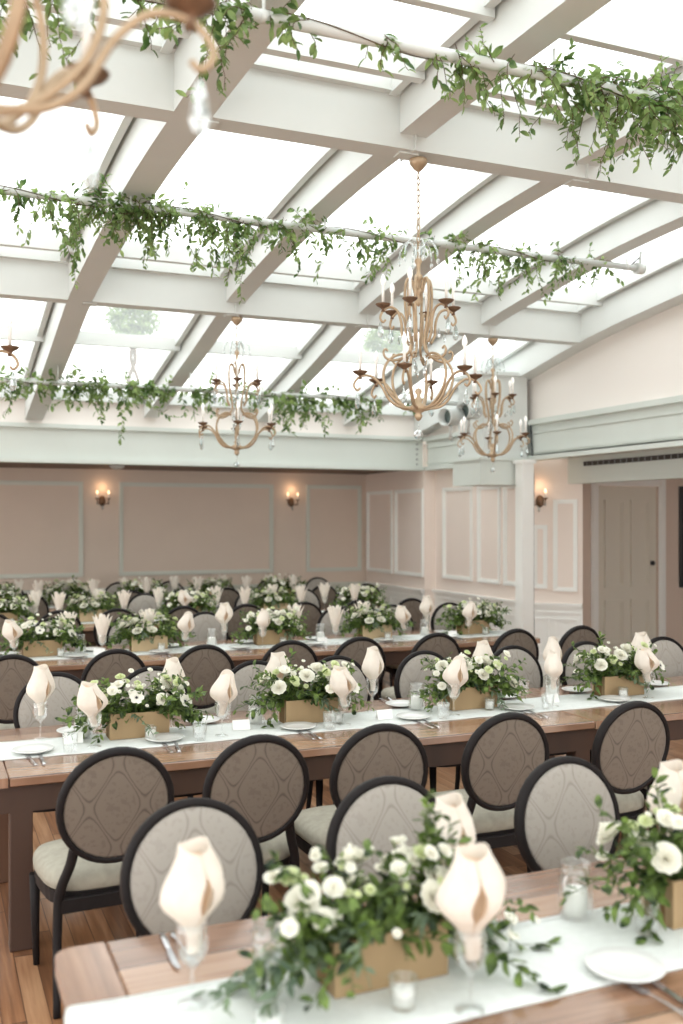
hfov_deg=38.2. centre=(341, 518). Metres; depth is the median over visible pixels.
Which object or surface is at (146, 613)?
folded napkin
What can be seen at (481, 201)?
rafter
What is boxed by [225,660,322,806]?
dining chair
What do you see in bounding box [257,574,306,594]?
arrangement
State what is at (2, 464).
ceiling
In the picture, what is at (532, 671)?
dining chair
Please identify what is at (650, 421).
trim
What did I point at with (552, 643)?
folded napkin
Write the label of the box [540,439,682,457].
ceiling
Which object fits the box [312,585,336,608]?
dining chair
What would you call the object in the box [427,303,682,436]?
wall
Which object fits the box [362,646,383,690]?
folded napkin
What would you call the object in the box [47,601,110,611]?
table
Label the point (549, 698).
place card
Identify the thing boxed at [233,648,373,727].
arrangement
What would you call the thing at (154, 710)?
arrangement
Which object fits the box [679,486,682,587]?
wall screen
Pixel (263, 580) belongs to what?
dining chair
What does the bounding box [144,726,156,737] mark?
votive candle
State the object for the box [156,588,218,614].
arrangement
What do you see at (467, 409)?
spotlight
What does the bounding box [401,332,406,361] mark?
candle
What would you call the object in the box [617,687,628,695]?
votive candle
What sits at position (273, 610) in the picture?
dining chair
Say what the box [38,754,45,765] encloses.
table knife
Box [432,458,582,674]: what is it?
wall
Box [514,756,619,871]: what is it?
dining chair
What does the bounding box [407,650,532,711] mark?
arrangement
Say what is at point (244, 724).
place card
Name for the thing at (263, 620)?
folded napkin
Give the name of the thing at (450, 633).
place card
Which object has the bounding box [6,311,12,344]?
candle
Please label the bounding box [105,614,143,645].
dining chair
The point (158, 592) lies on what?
folded napkin
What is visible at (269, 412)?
candle
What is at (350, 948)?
arrangement
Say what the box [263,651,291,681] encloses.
folded napkin
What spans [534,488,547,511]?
wall sconce
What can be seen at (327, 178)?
rafter
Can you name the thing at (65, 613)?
folded napkin
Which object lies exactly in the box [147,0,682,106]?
pipe
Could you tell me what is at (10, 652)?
bread plate
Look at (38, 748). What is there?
bread plate
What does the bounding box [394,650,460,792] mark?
dining chair
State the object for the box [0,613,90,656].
arrangement
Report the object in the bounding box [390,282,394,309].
candle
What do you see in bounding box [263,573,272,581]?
folded napkin
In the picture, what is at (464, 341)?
candle
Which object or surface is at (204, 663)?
dining chair
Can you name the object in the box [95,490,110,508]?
wall sconce
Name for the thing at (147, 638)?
arrangement
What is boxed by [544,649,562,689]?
folded napkin
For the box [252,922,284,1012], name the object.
water goblet
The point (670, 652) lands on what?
dining chair
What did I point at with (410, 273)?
candle
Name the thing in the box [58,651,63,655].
votive candle
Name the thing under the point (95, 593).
folded napkin
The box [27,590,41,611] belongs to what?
folded napkin
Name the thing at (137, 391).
leaf garland
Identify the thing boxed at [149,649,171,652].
bread plate
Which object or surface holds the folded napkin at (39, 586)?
in the water goblet
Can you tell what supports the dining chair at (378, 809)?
on the floor
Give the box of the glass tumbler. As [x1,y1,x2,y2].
[633,903,660,936]
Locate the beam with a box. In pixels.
[450,457,531,486]
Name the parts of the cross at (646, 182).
joint plate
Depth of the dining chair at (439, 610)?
10.05 m
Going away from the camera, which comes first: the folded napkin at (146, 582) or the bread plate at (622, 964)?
the bread plate at (622, 964)
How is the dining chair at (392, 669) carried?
on the floor
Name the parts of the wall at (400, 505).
panel moulding, chair rail, wainscot panel, panel moulding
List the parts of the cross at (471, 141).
joint plate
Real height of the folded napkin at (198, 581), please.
0.235 m
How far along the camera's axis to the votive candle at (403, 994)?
2.18 m
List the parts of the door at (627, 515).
panel moulding, panel moulding, panel moulding, panel moulding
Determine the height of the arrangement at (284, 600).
0.339 m
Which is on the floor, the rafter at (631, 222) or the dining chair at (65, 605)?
the dining chair at (65, 605)
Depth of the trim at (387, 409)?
12.58 m
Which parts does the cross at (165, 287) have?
joint plate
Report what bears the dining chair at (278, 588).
on the floor
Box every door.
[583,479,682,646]
[599,486,655,660]
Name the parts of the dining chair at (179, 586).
backrest, frame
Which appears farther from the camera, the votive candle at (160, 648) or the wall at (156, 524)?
the wall at (156, 524)
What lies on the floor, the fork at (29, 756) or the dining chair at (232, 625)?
the dining chair at (232, 625)
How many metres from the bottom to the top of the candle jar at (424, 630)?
0.149 m
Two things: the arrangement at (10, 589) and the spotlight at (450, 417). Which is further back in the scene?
the arrangement at (10, 589)
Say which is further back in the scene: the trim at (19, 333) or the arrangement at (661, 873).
the trim at (19, 333)
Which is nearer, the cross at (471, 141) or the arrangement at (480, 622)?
the cross at (471, 141)
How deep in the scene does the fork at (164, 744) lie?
4.68 m
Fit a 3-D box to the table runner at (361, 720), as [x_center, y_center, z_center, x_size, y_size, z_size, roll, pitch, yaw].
[1.043,1.172,5.752,6.034,0.166,0.402,0,0,-23]
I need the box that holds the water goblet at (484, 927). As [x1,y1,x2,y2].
[454,927,486,1017]
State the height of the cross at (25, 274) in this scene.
0.432 m
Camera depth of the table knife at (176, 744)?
4.68 m
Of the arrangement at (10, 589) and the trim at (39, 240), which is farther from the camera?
the arrangement at (10, 589)
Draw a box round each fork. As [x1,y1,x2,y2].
[25,755,37,765]
[161,743,173,752]
[170,932,198,965]
[296,731,314,739]
[628,983,682,1014]
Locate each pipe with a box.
[0,186,645,274]
[0,366,458,405]
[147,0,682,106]
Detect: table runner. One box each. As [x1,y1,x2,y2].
[0,685,682,760]
[18,608,378,625]
[29,630,505,660]
[64,900,682,1023]
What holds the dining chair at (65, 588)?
on the floor
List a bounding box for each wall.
[0,398,426,436]
[0,467,365,602]
[364,444,434,629]
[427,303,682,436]
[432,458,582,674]
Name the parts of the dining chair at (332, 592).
frame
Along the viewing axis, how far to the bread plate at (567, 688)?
6.23 m
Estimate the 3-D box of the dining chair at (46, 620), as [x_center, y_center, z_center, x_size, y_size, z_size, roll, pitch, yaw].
[-2.413,1.354,8.357,0.498,0.997,0.611,0,0,-21]
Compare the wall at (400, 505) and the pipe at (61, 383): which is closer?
the pipe at (61, 383)
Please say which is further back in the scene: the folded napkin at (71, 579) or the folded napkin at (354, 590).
the folded napkin at (71, 579)
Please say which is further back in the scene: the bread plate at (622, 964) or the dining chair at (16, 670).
the dining chair at (16, 670)
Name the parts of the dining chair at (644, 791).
seat frame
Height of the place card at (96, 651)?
0.050 m
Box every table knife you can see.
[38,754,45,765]
[159,932,180,968]
[174,742,180,752]
[306,730,322,739]
[651,981,682,1002]
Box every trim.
[0,227,602,306]
[0,325,490,370]
[0,386,413,415]
[0,422,423,470]
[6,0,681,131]
[392,0,682,65]
[423,395,682,470]
[568,448,682,483]
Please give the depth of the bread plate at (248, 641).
8.69 m
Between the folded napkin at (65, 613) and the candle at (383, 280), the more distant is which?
the folded napkin at (65, 613)
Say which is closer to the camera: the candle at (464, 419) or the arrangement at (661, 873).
the arrangement at (661, 873)
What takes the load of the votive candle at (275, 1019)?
on the table runner at (436, 998)
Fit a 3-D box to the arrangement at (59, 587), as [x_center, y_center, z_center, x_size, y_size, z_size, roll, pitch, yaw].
[-3.465,0.895,12.433,0.743,0.387,0.435,0,0,-33]
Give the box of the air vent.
[583,453,682,465]
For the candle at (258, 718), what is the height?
0.068 m
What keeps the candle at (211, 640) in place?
on the candle jar at (211, 640)
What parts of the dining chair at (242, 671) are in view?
frame, backrest, leg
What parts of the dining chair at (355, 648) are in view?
panel, leg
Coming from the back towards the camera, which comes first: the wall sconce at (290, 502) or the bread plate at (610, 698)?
the wall sconce at (290, 502)
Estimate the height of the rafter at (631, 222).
1.411 m
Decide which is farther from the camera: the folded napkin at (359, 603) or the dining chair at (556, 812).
the folded napkin at (359, 603)
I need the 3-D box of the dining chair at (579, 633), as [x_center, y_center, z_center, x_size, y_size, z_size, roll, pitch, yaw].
[1.809,1.354,8.187,0.498,0.997,0.611,0,0,-26]
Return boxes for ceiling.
[0,462,394,473]
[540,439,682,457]
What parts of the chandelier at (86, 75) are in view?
arm, arm, arm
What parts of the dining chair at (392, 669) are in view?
seat frame, seat, frame, backrest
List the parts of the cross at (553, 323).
joint plate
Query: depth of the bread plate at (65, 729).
5.04 m
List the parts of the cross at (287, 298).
joint plate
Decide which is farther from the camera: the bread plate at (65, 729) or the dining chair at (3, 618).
the dining chair at (3, 618)
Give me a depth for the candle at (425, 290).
5.98 m
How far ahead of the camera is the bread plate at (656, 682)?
6.48 m
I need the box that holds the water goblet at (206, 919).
[176,919,208,1010]
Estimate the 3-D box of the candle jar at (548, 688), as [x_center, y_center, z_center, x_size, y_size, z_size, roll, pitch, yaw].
[1.276,1.014,5.985,0.096,0.149,0.096,0,0,15]
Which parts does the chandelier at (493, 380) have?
arm, arm, arm, arm, stem, chain, arm, arm, arm, arm, arm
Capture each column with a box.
[454,370,526,458]
[513,460,535,635]
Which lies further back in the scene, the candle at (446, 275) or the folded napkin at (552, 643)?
the folded napkin at (552, 643)
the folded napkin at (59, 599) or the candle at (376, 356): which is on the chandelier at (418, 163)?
the candle at (376, 356)
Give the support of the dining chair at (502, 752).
on the floor
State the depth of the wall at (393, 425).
12.59 m
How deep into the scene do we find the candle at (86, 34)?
1.88 m
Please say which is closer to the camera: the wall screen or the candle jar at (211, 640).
the candle jar at (211, 640)
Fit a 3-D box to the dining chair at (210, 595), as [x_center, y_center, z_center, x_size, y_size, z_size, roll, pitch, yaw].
[-1.574,1.354,11.423,0.498,0.997,0.611,0,0,-21]
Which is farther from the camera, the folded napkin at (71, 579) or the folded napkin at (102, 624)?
the folded napkin at (71, 579)
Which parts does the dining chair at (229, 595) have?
frame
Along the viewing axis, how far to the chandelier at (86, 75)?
1.61 m
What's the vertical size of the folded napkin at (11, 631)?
0.219 m
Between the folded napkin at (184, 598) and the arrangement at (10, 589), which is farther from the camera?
the arrangement at (10, 589)
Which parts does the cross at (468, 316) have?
joint plate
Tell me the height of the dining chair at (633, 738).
0.997 m
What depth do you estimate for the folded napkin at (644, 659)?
5.96 m
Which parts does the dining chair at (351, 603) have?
panel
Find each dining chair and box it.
[0,614,9,650]
[0,654,38,729]
[5,598,36,649]
[13,672,88,812]
[19,593,48,618]
[29,746,173,1018]
[30,617,80,647]
[37,610,82,639]
[48,584,68,602]
[62,591,88,609]
[67,595,96,646]
[81,649,145,721]
[93,608,132,645]
[103,582,121,598]
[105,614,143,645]
[114,590,139,607]
[119,666,201,797]
[119,797,263,936]
[127,593,163,614]
[160,581,183,599]
[162,606,197,642]
[163,588,189,614]
[178,644,234,713]
[182,611,228,641]
[190,591,218,612]
[202,734,308,916]
[218,587,239,608]
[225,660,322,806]
[226,603,260,639]
[234,590,263,607]
[250,609,294,637]
[257,580,278,591]
[262,640,317,693]
[267,586,288,600]
[288,601,321,636]
[289,723,427,900]
[290,588,320,608]
[304,655,370,808]
[305,577,329,589]
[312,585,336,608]
[316,606,382,699]
[325,776,435,897]
[333,590,348,606]
[333,636,385,700]
[344,600,374,614]
[361,583,379,606]
[378,604,413,694]
[381,632,460,699]
[389,598,428,686]
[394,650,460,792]
[431,602,462,629]
[432,712,549,850]
[491,628,538,659]
[492,645,591,762]
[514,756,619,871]
[527,701,669,872]
[543,625,599,686]
[560,641,665,761]
[630,786,646,849]
[650,636,682,678]
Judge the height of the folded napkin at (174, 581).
0.235 m
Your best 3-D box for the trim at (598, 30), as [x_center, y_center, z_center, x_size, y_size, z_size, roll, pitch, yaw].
[-0.484,-2.417,4.137,10.320,0.135,0.050,0,0,-23]
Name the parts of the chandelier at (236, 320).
arm, arm, arm, arm, stem, chain, arm, arm, arm, arm, arm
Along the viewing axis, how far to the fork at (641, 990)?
2.26 m
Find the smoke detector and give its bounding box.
[109,465,124,468]
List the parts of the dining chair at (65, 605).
panel, frame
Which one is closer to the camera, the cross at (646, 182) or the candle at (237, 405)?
the cross at (646, 182)
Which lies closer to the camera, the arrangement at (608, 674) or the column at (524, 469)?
the arrangement at (608, 674)
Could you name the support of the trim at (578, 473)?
attached to the wall at (475, 526)
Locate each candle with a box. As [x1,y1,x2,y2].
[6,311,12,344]
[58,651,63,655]
[78,0,94,54]
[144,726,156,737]
[157,644,163,650]
[201,403,204,420]
[208,637,214,644]
[215,360,217,377]
[236,358,238,376]
[236,401,239,419]
[250,708,261,722]
[255,1001,284,1023]
[256,361,259,378]
[267,408,270,422]
[270,404,272,421]
[331,711,343,723]
[357,341,362,368]
[374,351,378,377]
[380,274,385,301]
[389,970,417,1012]
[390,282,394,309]
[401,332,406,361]
[407,267,412,295]
[411,695,421,708]
[421,627,427,634]
[424,284,426,310]
[428,354,432,378]
[443,269,448,297]
[450,278,455,305]
[460,419,462,434]
[462,335,467,364]
[463,416,465,431]
[472,346,477,372]
[484,700,494,708]
[489,924,512,954]
[494,375,496,391]
[495,414,498,430]
[511,377,513,392]
[524,415,526,431]
[546,685,556,694]
[563,884,586,916]
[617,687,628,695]
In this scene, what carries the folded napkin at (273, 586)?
in the water goblet
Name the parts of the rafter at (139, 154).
glazing frame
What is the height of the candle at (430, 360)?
0.178 m
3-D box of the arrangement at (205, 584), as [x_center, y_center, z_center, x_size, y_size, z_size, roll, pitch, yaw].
[-1.740,0.926,13.114,0.742,0.325,0.494,0,0,-9]
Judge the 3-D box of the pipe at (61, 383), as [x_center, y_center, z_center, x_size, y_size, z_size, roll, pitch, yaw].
[-1.815,-1.447,10.358,7.900,0.209,0.052,0,0,-23]
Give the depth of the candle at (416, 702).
5.60 m
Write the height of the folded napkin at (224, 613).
0.250 m
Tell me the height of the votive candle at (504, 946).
0.068 m
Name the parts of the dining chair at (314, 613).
frame, panel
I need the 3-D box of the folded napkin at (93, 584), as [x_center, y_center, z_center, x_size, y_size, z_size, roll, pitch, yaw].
[-3.117,0.871,12.409,0.153,0.235,0.158,0,0,-34]
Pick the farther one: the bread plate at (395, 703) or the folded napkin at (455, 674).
the bread plate at (395, 703)
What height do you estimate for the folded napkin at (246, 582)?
0.235 m
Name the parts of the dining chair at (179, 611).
frame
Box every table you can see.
[0,639,269,679]
[0,691,605,951]
[18,615,159,642]
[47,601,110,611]
[55,856,682,1023]
[248,629,539,671]
[320,607,394,678]
[520,676,682,849]
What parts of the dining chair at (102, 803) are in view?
leg, leg, seat frame, seat, rail, frame, panel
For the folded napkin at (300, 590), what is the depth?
11.24 m
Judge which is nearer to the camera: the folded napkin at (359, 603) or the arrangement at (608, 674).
the arrangement at (608, 674)
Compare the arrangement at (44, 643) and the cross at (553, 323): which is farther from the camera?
the cross at (553, 323)
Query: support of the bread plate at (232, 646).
on the table runner at (339, 641)
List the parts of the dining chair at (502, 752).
leg, seat, seat frame, rail, frame, panel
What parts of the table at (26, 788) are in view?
leg, leg, leg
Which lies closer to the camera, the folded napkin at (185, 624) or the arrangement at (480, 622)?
the folded napkin at (185, 624)
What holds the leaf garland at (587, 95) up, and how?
hanging from the pipe at (260, 16)
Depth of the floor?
4.46 m
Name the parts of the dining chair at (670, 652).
frame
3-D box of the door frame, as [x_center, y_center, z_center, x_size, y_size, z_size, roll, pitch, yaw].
[3.681,0.665,12.595,1.178,2.370,0.045,0,0,-23]
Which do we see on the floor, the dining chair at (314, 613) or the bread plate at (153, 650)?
the dining chair at (314, 613)
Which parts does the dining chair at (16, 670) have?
seat, panel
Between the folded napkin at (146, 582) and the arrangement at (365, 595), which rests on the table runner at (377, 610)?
the arrangement at (365, 595)
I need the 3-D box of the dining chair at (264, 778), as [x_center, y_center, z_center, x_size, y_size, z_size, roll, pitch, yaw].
[-0.437,1.354,4.170,0.498,0.997,0.611,0,0,-24]
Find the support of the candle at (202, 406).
on the chandelier at (236, 320)
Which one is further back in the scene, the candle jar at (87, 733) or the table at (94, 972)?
the candle jar at (87, 733)
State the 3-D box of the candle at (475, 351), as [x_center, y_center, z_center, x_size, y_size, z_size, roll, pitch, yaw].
[0.795,-0.945,5.857,0.033,0.178,0.031,0,0,-23]
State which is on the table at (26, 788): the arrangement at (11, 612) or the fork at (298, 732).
the fork at (298, 732)
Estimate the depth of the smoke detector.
13.00 m
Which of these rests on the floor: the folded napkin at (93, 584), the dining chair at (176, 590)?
the dining chair at (176, 590)
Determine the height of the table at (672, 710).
0.755 m
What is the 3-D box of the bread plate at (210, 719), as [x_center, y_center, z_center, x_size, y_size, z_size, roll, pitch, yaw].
[-0.747,1.079,5.274,0.190,0.018,0.190,0,0,30]
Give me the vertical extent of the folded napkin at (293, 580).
0.235 m
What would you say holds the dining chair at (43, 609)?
on the floor
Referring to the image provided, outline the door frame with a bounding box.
[591,479,665,636]
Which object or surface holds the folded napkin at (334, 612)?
in the water goblet
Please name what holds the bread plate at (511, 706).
on the table runner at (361, 720)
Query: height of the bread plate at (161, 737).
0.018 m
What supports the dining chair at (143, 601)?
on the floor
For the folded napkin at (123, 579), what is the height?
0.235 m
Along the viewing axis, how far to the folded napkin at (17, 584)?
12.31 m
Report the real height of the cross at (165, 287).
0.432 m
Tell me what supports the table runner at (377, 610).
on the table at (88, 631)
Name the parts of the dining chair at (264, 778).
frame, panel, leg, seat, seat frame, rail, leg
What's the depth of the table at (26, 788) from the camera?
4.70 m
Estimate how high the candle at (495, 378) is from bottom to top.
0.178 m
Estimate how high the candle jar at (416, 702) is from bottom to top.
0.149 m
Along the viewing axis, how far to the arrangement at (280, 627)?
8.55 m
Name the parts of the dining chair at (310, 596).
backrest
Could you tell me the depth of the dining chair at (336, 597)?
12.33 m
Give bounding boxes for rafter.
[20,0,304,420]
[140,0,611,417]
[255,59,682,422]
[341,195,682,425]
[414,245,682,434]
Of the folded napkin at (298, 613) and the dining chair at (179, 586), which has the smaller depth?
the folded napkin at (298, 613)
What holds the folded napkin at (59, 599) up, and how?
in the water goblet
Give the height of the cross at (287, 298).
0.432 m
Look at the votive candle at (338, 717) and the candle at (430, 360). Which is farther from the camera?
the candle at (430, 360)
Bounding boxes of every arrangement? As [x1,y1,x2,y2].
[0,582,20,601]
[0,592,39,623]
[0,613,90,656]
[42,575,90,605]
[55,668,213,743]
[64,589,130,621]
[105,609,195,651]
[110,577,168,598]
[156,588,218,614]
[186,576,231,594]
[191,789,567,1023]
[230,606,312,644]
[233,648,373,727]
[247,584,306,610]
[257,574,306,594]
[328,583,388,609]
[339,601,415,638]
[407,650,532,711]
[433,598,511,634]
[557,631,674,699]
[560,766,682,943]
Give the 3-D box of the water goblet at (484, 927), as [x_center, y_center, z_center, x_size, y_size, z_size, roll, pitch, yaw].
[0.285,0.996,2.182,0.074,0.185,0.074,0,0,-23]
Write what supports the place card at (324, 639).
on the table runner at (339, 641)
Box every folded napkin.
[2,619,22,647]
[13,579,23,595]
[26,664,54,715]
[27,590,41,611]
[31,580,43,591]
[51,591,65,609]
[57,611,76,626]
[66,578,76,590]
[77,681,107,726]
[87,579,99,594]
[91,588,105,602]
[92,613,111,642]
[117,590,130,608]
[118,577,130,588]
[139,608,156,626]
[141,577,152,592]
[152,587,165,606]
[159,836,224,954]
[160,657,184,695]
[169,576,179,590]
[177,611,194,638]
[178,590,191,605]
[191,576,202,590]
[210,585,222,605]
[210,669,237,715]
[215,602,232,630]
[217,574,227,586]
[237,586,250,603]
[241,575,252,589]
[256,608,269,635]
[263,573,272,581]
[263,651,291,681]
[265,584,277,596]
[287,603,303,625]
[288,574,298,589]
[295,585,307,601]
[318,582,330,601]
[327,605,343,631]
[330,665,356,706]
[348,583,360,600]
[354,600,370,620]
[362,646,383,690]
[395,605,410,628]
[419,595,433,621]
[422,792,475,869]
[435,843,505,960]
[442,655,467,696]
[462,601,476,625]
[472,640,493,666]
[543,636,561,660]
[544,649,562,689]
[631,632,651,650]
[634,646,659,681]
[647,759,682,835]
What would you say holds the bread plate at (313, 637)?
on the table runner at (339, 641)
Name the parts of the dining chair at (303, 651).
frame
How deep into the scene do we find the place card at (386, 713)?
5.36 m
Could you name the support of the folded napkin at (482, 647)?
in the water goblet
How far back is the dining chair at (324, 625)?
9.56 m
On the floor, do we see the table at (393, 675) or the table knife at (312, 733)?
the table at (393, 675)
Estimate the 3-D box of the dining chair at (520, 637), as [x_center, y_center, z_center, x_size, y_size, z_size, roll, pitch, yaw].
[1.250,1.354,7.952,0.498,0.997,0.611,0,0,-25]
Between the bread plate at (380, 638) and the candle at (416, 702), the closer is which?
the candle at (416, 702)
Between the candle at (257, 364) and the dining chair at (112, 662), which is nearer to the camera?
the dining chair at (112, 662)
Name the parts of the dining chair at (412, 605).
leg, panel, frame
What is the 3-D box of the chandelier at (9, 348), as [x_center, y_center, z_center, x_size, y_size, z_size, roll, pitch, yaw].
[-1.972,-1.288,4.758,0.699,1.645,0.794,0,0,7]
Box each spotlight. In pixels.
[437,408,464,440]
[456,401,482,434]
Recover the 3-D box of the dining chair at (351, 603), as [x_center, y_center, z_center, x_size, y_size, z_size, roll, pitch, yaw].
[0.065,1.354,10.708,0.498,0.997,0.611,0,0,-25]
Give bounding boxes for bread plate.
[0,651,19,655]
[12,743,53,754]
[56,725,94,733]
[64,653,88,657]
[84,647,101,651]
[145,733,183,742]
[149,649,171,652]
[168,643,178,646]
[186,715,219,723]
[228,645,250,648]
[235,640,252,643]
[280,721,316,730]
[303,641,324,644]
[305,636,316,639]
[374,637,393,640]
[385,700,410,707]
[396,712,430,719]
[434,630,452,632]
[497,693,519,698]
[502,703,534,710]
[561,686,591,692]
[585,947,666,982]
[599,695,630,701]
[644,680,669,685]
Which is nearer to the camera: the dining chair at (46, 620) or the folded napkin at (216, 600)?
the dining chair at (46, 620)
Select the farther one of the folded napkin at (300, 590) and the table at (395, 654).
the folded napkin at (300, 590)
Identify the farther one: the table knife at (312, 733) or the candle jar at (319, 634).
the candle jar at (319, 634)
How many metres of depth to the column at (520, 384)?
11.38 m
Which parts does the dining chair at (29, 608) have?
backrest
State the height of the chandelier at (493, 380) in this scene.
1.367 m
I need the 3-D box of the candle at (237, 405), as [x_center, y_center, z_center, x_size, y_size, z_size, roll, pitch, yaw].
[-0.903,-0.945,8.604,0.033,0.178,0.031,0,0,-23]
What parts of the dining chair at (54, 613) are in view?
panel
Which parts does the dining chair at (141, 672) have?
backrest, frame, seat frame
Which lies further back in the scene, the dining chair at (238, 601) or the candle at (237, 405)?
the dining chair at (238, 601)
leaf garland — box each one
[0,0,682,181]
[0,173,623,305]
[0,364,422,444]
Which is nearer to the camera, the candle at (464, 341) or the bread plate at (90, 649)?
the candle at (464, 341)
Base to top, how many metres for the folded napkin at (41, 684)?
0.250 m
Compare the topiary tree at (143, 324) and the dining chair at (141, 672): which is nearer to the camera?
the dining chair at (141, 672)
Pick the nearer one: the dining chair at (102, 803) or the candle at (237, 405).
the dining chair at (102, 803)
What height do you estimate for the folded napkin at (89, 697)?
0.219 m
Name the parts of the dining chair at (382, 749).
seat frame, seat, leg, frame, panel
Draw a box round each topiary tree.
[102,307,162,383]
[361,328,408,404]
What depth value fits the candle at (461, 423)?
10.18 m
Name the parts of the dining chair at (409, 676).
backrest, frame, leg, seat frame, leg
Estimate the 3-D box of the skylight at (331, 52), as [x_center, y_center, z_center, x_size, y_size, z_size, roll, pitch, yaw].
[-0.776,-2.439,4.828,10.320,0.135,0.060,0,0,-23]
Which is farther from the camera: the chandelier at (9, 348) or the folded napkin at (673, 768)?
the chandelier at (9, 348)
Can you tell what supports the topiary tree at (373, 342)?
on the deck
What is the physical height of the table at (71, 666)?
0.755 m
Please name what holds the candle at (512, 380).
on the chandelier at (493, 380)
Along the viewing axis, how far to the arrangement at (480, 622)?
9.34 m
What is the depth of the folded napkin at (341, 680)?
5.17 m
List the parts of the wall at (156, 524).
panel moulding, chair rail, panel moulding, panel moulding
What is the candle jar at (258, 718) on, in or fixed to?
on the table runner at (361, 720)
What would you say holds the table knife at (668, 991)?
on the table at (94, 972)
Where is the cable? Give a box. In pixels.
[530,425,532,455]
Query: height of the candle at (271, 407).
0.178 m
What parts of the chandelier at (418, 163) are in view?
arm, arm, arm, arm, arm, arm, chain, stem, arm, arm, arm, arm, arm, arm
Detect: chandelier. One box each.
[0,0,217,189]
[0,311,18,390]
[198,316,276,467]
[353,156,482,439]
[457,338,529,472]
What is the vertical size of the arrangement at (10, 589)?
0.339 m
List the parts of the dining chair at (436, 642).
seat, frame, panel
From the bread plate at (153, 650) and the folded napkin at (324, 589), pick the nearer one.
the bread plate at (153, 650)
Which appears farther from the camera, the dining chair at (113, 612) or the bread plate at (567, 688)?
the dining chair at (113, 612)
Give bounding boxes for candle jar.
[77,721,92,738]
[206,634,214,644]
[247,701,264,723]
[317,632,323,637]
[411,686,423,708]
[419,619,428,634]
[543,677,559,697]
[558,862,591,921]
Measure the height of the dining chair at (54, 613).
0.997 m
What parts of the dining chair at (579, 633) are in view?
seat, frame, panel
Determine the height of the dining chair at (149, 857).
0.997 m
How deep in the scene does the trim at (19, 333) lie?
10.58 m
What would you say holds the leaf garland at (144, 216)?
hanging from the pipe at (637, 268)
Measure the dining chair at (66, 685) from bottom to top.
0.997 m
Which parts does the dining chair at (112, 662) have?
frame, panel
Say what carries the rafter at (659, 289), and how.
attached to the wall at (642, 361)
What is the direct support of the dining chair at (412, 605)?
on the floor
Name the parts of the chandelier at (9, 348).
arm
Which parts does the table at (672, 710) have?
leg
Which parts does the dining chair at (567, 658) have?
frame, backrest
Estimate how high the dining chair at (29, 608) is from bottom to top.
0.997 m
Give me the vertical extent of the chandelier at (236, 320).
1.349 m
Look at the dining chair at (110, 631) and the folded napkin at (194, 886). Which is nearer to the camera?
the folded napkin at (194, 886)
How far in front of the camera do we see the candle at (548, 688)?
5.96 m
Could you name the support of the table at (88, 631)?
on the floor
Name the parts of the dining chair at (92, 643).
backrest, seat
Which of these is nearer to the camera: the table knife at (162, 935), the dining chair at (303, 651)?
the table knife at (162, 935)
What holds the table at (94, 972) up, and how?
on the floor
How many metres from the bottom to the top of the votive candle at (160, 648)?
0.068 m
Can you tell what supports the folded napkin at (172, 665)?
in the water goblet
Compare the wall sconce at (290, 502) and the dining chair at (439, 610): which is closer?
the dining chair at (439, 610)
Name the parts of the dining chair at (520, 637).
panel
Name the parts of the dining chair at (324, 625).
frame, backrest, leg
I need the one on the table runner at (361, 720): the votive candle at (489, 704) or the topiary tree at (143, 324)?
the votive candle at (489, 704)
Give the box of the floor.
[0,671,682,1023]
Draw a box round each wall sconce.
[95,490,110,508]
[287,492,298,509]
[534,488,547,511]
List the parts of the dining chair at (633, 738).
seat, frame, seat frame, panel, rail, leg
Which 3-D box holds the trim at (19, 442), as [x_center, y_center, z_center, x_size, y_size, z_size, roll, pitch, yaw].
[-4.241,-0.915,11.674,11.650,0.470,0.190,0,0,-23]
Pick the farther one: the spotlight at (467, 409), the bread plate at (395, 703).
the spotlight at (467, 409)
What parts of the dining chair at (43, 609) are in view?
panel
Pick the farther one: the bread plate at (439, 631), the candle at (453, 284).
the bread plate at (439, 631)
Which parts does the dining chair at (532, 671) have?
backrest, frame, seat frame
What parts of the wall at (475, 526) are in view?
panel moulding, chair rail, wainscot panel, panel moulding, panel moulding, panel moulding, panel moulding, panel moulding, baseboard, wainscot panel, chair rail, panel moulding, panel moulding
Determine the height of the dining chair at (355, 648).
0.997 m
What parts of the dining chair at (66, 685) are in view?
seat frame, frame, backrest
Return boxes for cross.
[0,4,175,121]
[0,246,68,302]
[82,258,234,315]
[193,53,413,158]
[224,274,366,326]
[355,289,488,336]
[393,96,585,185]
[476,301,582,344]
[564,132,682,203]
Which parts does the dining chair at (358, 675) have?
leg, frame, backrest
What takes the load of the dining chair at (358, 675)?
on the floor
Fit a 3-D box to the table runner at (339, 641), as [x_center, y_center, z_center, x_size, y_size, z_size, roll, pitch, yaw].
[-0.663,1.172,8.527,5.024,0.166,0.402,0,0,-23]
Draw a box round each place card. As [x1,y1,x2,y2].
[64,732,82,743]
[93,648,104,654]
[232,719,249,730]
[317,637,327,642]
[375,709,392,719]
[447,631,456,635]
[544,693,559,703]

